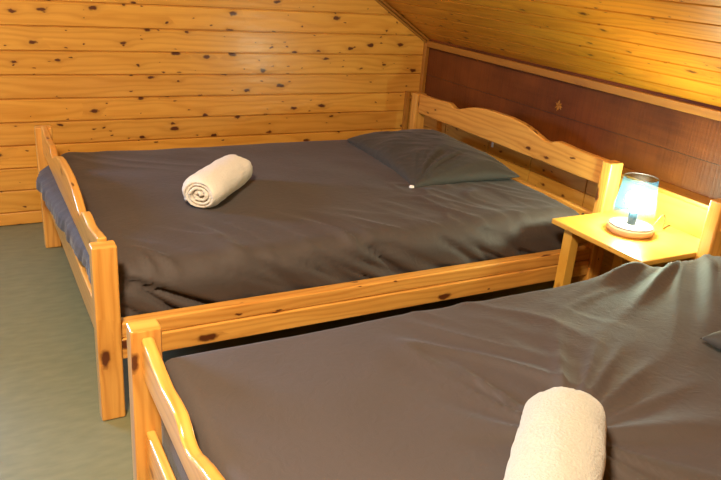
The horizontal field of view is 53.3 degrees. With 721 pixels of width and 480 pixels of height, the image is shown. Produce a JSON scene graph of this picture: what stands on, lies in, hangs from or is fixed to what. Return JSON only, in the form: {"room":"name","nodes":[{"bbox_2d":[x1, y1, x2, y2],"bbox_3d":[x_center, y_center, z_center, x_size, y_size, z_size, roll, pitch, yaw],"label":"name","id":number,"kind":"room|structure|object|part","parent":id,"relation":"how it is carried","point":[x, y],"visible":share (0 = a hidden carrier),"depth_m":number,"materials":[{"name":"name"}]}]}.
{"room":"hotel room","nodes":[
{"label":"hotel room","id":0,"kind":"room"},
{"bbox_2d":[0,0,423,225],"bbox_3d":[-2.066,-1.308,2.869,5.694,2.767,0.030,-7,24,-28],"label":"wall","id":1,"kind":"structure","parent":0,"point":[105,75],"depth_m":3.73,"materials":[{"name":"brown wood"}]},
{"bbox_2d":[375,0,429,42],"bbox_3d":[-0.774,-1.860,3.348,2.852,1.763,0.026,-7,24,-28],"label":"trim","id":2,"kind":"structure","parent":1,"relation":"attached to","point":[387,5],"depth_m":4.19,"materials":[{"name":"brown wood"}]},
{"bbox_2d":[401,91,410,129],"bbox_3d":[0.266,-0.614,4.510,0.029,0.640,0.022,-7,24,-28],"label":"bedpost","id":3,"kind":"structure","parent":1,"relation":"attached to","point":[407,93],"depth_m":4.43,"materials":[{"name":"brown wood"}]},
{"bbox_2d":[0,222,554,479],"bbox_3d":[-0.956,0.916,1.307,5.794,0.050,5.180,-7,24,-28],"label":"floor","id":4,"kind":"structure","parent":0,"point":[52,427],"depth_m":2.47,"materials":[{"name":"green plastic"}]},
{"bbox_2d":[34,92,622,420],"bbox_3d":[-0.215,-0.163,3.138,2.047,0.730,1.500,-7,24,-28],"label":"bed","id":5,"kind":"object","parent":4,"relation":"on","point":[191,326],"visible":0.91,"depth_m":2.56,"materials":[{"name":"brown wood"}]},
{"bbox_3d":[-1.431,-0.239,3.291,0.070,0.573,0.051,-7,24,-28],"label":"foot post","id":6,"kind":"part","parent":5,"relation":"part of","materials":[{"name":"brown wood"}]},
{"bbox_3d":[-1.089,0.055,2.722,0.024,0.115,1.400,-7,24,-28],"label":"foot rail","id":7,"kind":"part","parent":5,"relation":"part of","materials":[{"name":"brown wood"}]},
{"bbox_3d":[-1.068,-0.199,2.622,0.028,0.139,1.400,-7,24,-28],"label":"footboard","id":8,"kind":"part","parent":5,"relation":"part of","materials":[{"name":"brown wood"}]},
{"bbox_3d":[-0.746,0.277,2.122,0.070,0.573,0.051,-7,24,-28],"label":"foot post","id":9,"kind":"part","parent":5,"relation":"part of","materials":[{"name":"brown wood"}]},
{"bbox_2d":[36,140,578,316],"bbox_3d":[-0.251,-0.164,3.114,2.019,0.237,1.384,-7,24,-28],"label":"sheet","id":10,"kind":"object","parent":5,"relation":"on","point":[309,214],"visible":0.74,"depth_m":2.68,"materials":[{"name":"grey fabric"}]},
{"bbox_2d":[182,154,252,208],"bbox_3d":[-0.548,-0.235,2.772,0.165,0.127,0.419,8,22,9],"label":"rolled towel","id":11,"kind":"object","parent":10,"relation":"on","point":[210,185],"visible":1,"depth_m":2.63,"materials":[{"name":"white fabric"}]},
{"bbox_2d":[347,129,520,187],"bbox_3d":[0.319,-0.430,3.502,0.557,0.127,0.830,-4,23,-22],"label":"pillow","id":12,"kind":"object","parent":10,"relation":"on","point":[422,157],"visible":0.98,"depth_m":3.30,"materials":[{"name":"grey fabric"}]},
{"bbox_3d":[0.116,0.215,2.605,1.909,0.068,0.042,-7,24,-28],"label":"rail","id":13,"kind":"part","parent":5,"relation":"part of","materials":[{"name":"brown wood"}]},
{"bbox_3d":[0.117,0.157,2.590,1.909,0.050,0.046,-7,24,-28],"label":"rail","id":14,"kind":"part","parent":5,"relation":"part of","materials":[{"name":"brown wood"}]},
{"bbox_3d":[0.309,-0.512,4.190,0.070,0.689,0.051,-7,24,-28],"label":"head post","id":15,"kind":"part","parent":5,"relation":"part of","materials":[{"name":"brown wood"}]},
{"bbox_3d":[0.675,-0.543,3.493,0.032,0.148,1.400,-7,24,-28],"label":"headboard","id":16,"kind":"part","parent":5,"relation":"part of","materials":[{"name":"brown wood"}]},
{"bbox_3d":[0.656,-0.312,3.583,0.028,0.095,1.400,-7,24,-28],"label":"head rail","id":17,"kind":"part","parent":5,"relation":"part of","materials":[{"name":"brown wood"}]},
{"bbox_3d":[0.994,0.004,3.022,0.070,0.689,0.051,-7,24,-28],"label":"head post","id":18,"kind":"part","parent":5,"relation":"part of","materials":[{"name":"brown wood"}]},
{"bbox_2d":[126,198,720,479],"bbox_3d":[0.708,0.531,1.565,2.047,0.730,1.500,-7,24,-28],"label":"bed","id":19,"kind":"object","parent":4,"relation":"on","point":[153,396],"visible":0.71,"depth_m":1.60,"materials":[{"name":"brown wood"}]},
{"bbox_3d":[-0.508,0.456,1.717,0.070,0.573,0.051,-7,24,-28],"label":"foot post","id":20,"kind":"part","parent":19,"relation":"part of","materials":[{"name":"brown wood"}]},
{"bbox_3d":[-0.168,0.750,1.147,0.024,0.115,1.400,-7,24,-28],"label":"foot rail","id":21,"kind":"part","parent":19,"relation":"part of","materials":[{"name":"brown wood"}]},
{"bbox_3d":[-0.148,0.508,1.052,0.028,0.112,1.400,-7,24,-28],"label":"footboard","id":22,"kind":"part","parent":19,"relation":"part of","materials":[{"name":"brown wood"}]},
{"bbox_2d":[161,254,720,479],"bbox_3d":[0.701,0.494,1.571,1.930,0.288,1.420,-7,24,-28],"label":"sheet","id":23,"kind":"object","parent":19,"relation":"on","point":[441,393],"visible":0.88,"depth_m":1.61,"materials":[{"name":"grey fabric"}]},
{"bbox_2d":[503,387,606,479],"bbox_3d":[0.348,0.397,1.277,0.169,0.126,0.424,12,23,18],"label":"rolled towel","id":24,"kind":"object","parent":23,"relation":"on","point":[561,433],"visible":1,"depth_m":1.26,"materials":[{"name":"white fabric"}]},
{"bbox_2d":[700,331,720,349],"bbox_3d":[1.320,0.330,1.676,0.540,0.136,0.800,-8,25,-29],"label":"pillow","id":25,"kind":"object","parent":23,"relation":"on","point":[714,339],"visible":1,"depth_m":1.85,"materials":[{"name":"grey fabric"}]},
{"bbox_3d":[1.232,0.183,2.617,0.070,0.689,0.051,-7,24,-28],"label":"head post","id":26,"kind":"part","parent":19,"relation":"part of","materials":[{"name":"brown wood"}]},
{"bbox_2d":[552,209,699,287],"bbox_3d":[1.020,0.198,2.811,0.420,0.487,0.448,-7,24,-28],"label":"nightstand","id":27,"kind":"object","parent":4,"relation":"on","point":[669,244],"visible":0.35,"depth_m":2.70,"materials":[{"name":"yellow wood"}]},
{"bbox_3d":[0.807,0.169,2.868,0.045,0.466,0.045,-7,24,-28],"label":"leg","id":28,"kind":"part","parent":27,"relation":"part of","materials":[{"name":"brown wood"}]},
{"bbox_3d":[1.083,0.134,3.014,0.045,0.466,0.045,-7,24,-28],"label":"leg","id":29,"kind":"part","parent":27,"relation":"part of","materials":[{"name":"brown wood"}]},
{"bbox_2d":[606,172,670,238],"bbox_3d":[1.090,-0.076,2.749,0.324,0.355,0.174,-7,24,-28],"label":"table lamp","id":30,"kind":"object","parent":27,"relation":"on","point":[629,226],"visible":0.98,"depth_m":2.67,"materials":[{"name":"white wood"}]},
{"bbox_3d":[1.024,-0.059,2.717,0.160,0.005,0.160,-7,24,-28],"label":"plate","id":31,"kind":"part","parent":30,"relation":"part of","materials":[{"name":"white ceramic"}]},
{"bbox_2d":[627,210,637,224],"bbox_3d":[1.026,-0.086,2.707,0.034,0.053,0.034,-7,24,-28],"label":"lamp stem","id":32,"kind":"object","parent":30,"relation":"attached to","point":[633,214],"depth_m":2.69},
{"bbox_3d":[1.031,-0.148,2.682,0.077,0.080,0.077,-7,24,-28],"label":"bulb","id":33,"kind":"part","parent":30,"relation":"part of","materials":[{"name":"white glass"}]},
{"bbox_2d":[384,0,720,106],"bbox_3d":[0.431,-0.985,1.294,2.906,1.805,5.140,-7,24,-28],"label":"ceiling","id":34,"kind":"structure","parent":0,"point":[669,47],"depth_m":2.80,"materials":[{"name":"brown wood"}]},
{"bbox_2d":[425,45,720,198],"bbox_3d":[1.595,0.116,2.462,0.040,0.982,5.100,-7,24,-28],"label":"wall","id":35,"kind":"structure","parent":0,"point":[692,135],"depth_m":3.25,"materials":[{"name":"red wood"}]},
{"bbox_2d":[419,42,429,92],"bbox_3d":[0.389,-1.042,4.388,0.028,0.318,0.030,-7,24,-28],"label":"trim","id":36,"kind":"structure","parent":35,"relation":"attached to","point":[425,56],"depth_m":4.37,"materials":[{"name":"brown wood"}]},
{"bbox_2d":[555,100,561,110],"bbox_3d":[0.951,-0.644,3.447,0.002,0.061,0.053,-7,24,-28],"label":"wall ornament","id":37,"kind":"object","parent":35,"relation":"attached to","point":[559,103],"depth_m":3.44,"materials":[{"name":"brown wood"}]},
{"bbox_2d":[410,95,711,209],"bbox_3d":[1.542,0.020,2.389,0.100,0.020,5.100,-7,24,-28],"label":"trim","id":38,"kind":"structure","parent":35,"relation":"attached to","point":[701,201],"depth_m":2.88,"materials":[{"name":"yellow wood"}]},
{"bbox_2d":[427,39,720,120],"bbox_3d":[1.607,-0.279,2.276,0.026,0.035,5.070,-7,24,-28],"label":"trim","id":39,"kind":"structure","parent":35,"relation":"attached to","point":[710,113],"depth_m":3.23,"materials":[{"name":"brown wood"}]},
{"bbox_2d":[429,75,719,165],"bbox_3d":[1.603,-0.110,2.349,0.001,0.002,5.070,-7,24,-28],"label":"trim","id":40,"kind":"structure","parent":35,"relation":"attached to","point":[429,75],"depth_m":3.29,"materials":[{"name":"brown wood"}]},
{"bbox_3d":[1.516,0.305,2.500,0.010,0.591,5.100,-7,24,-28],"label":"wall","id":41,"kind":"structure","parent":0,"visible":0},
{"bbox_2d":[408,100,720,283],"bbox_3d":[1.500,0.307,2.490,0.020,0.592,5.093,-7,24,-28],"label":"wall","id":42,"kind":"structure","parent":41,"relation":"attached to","point":[683,216],"depth_m":3.30,"materials":[{"name":"brown wood"}]}
]}

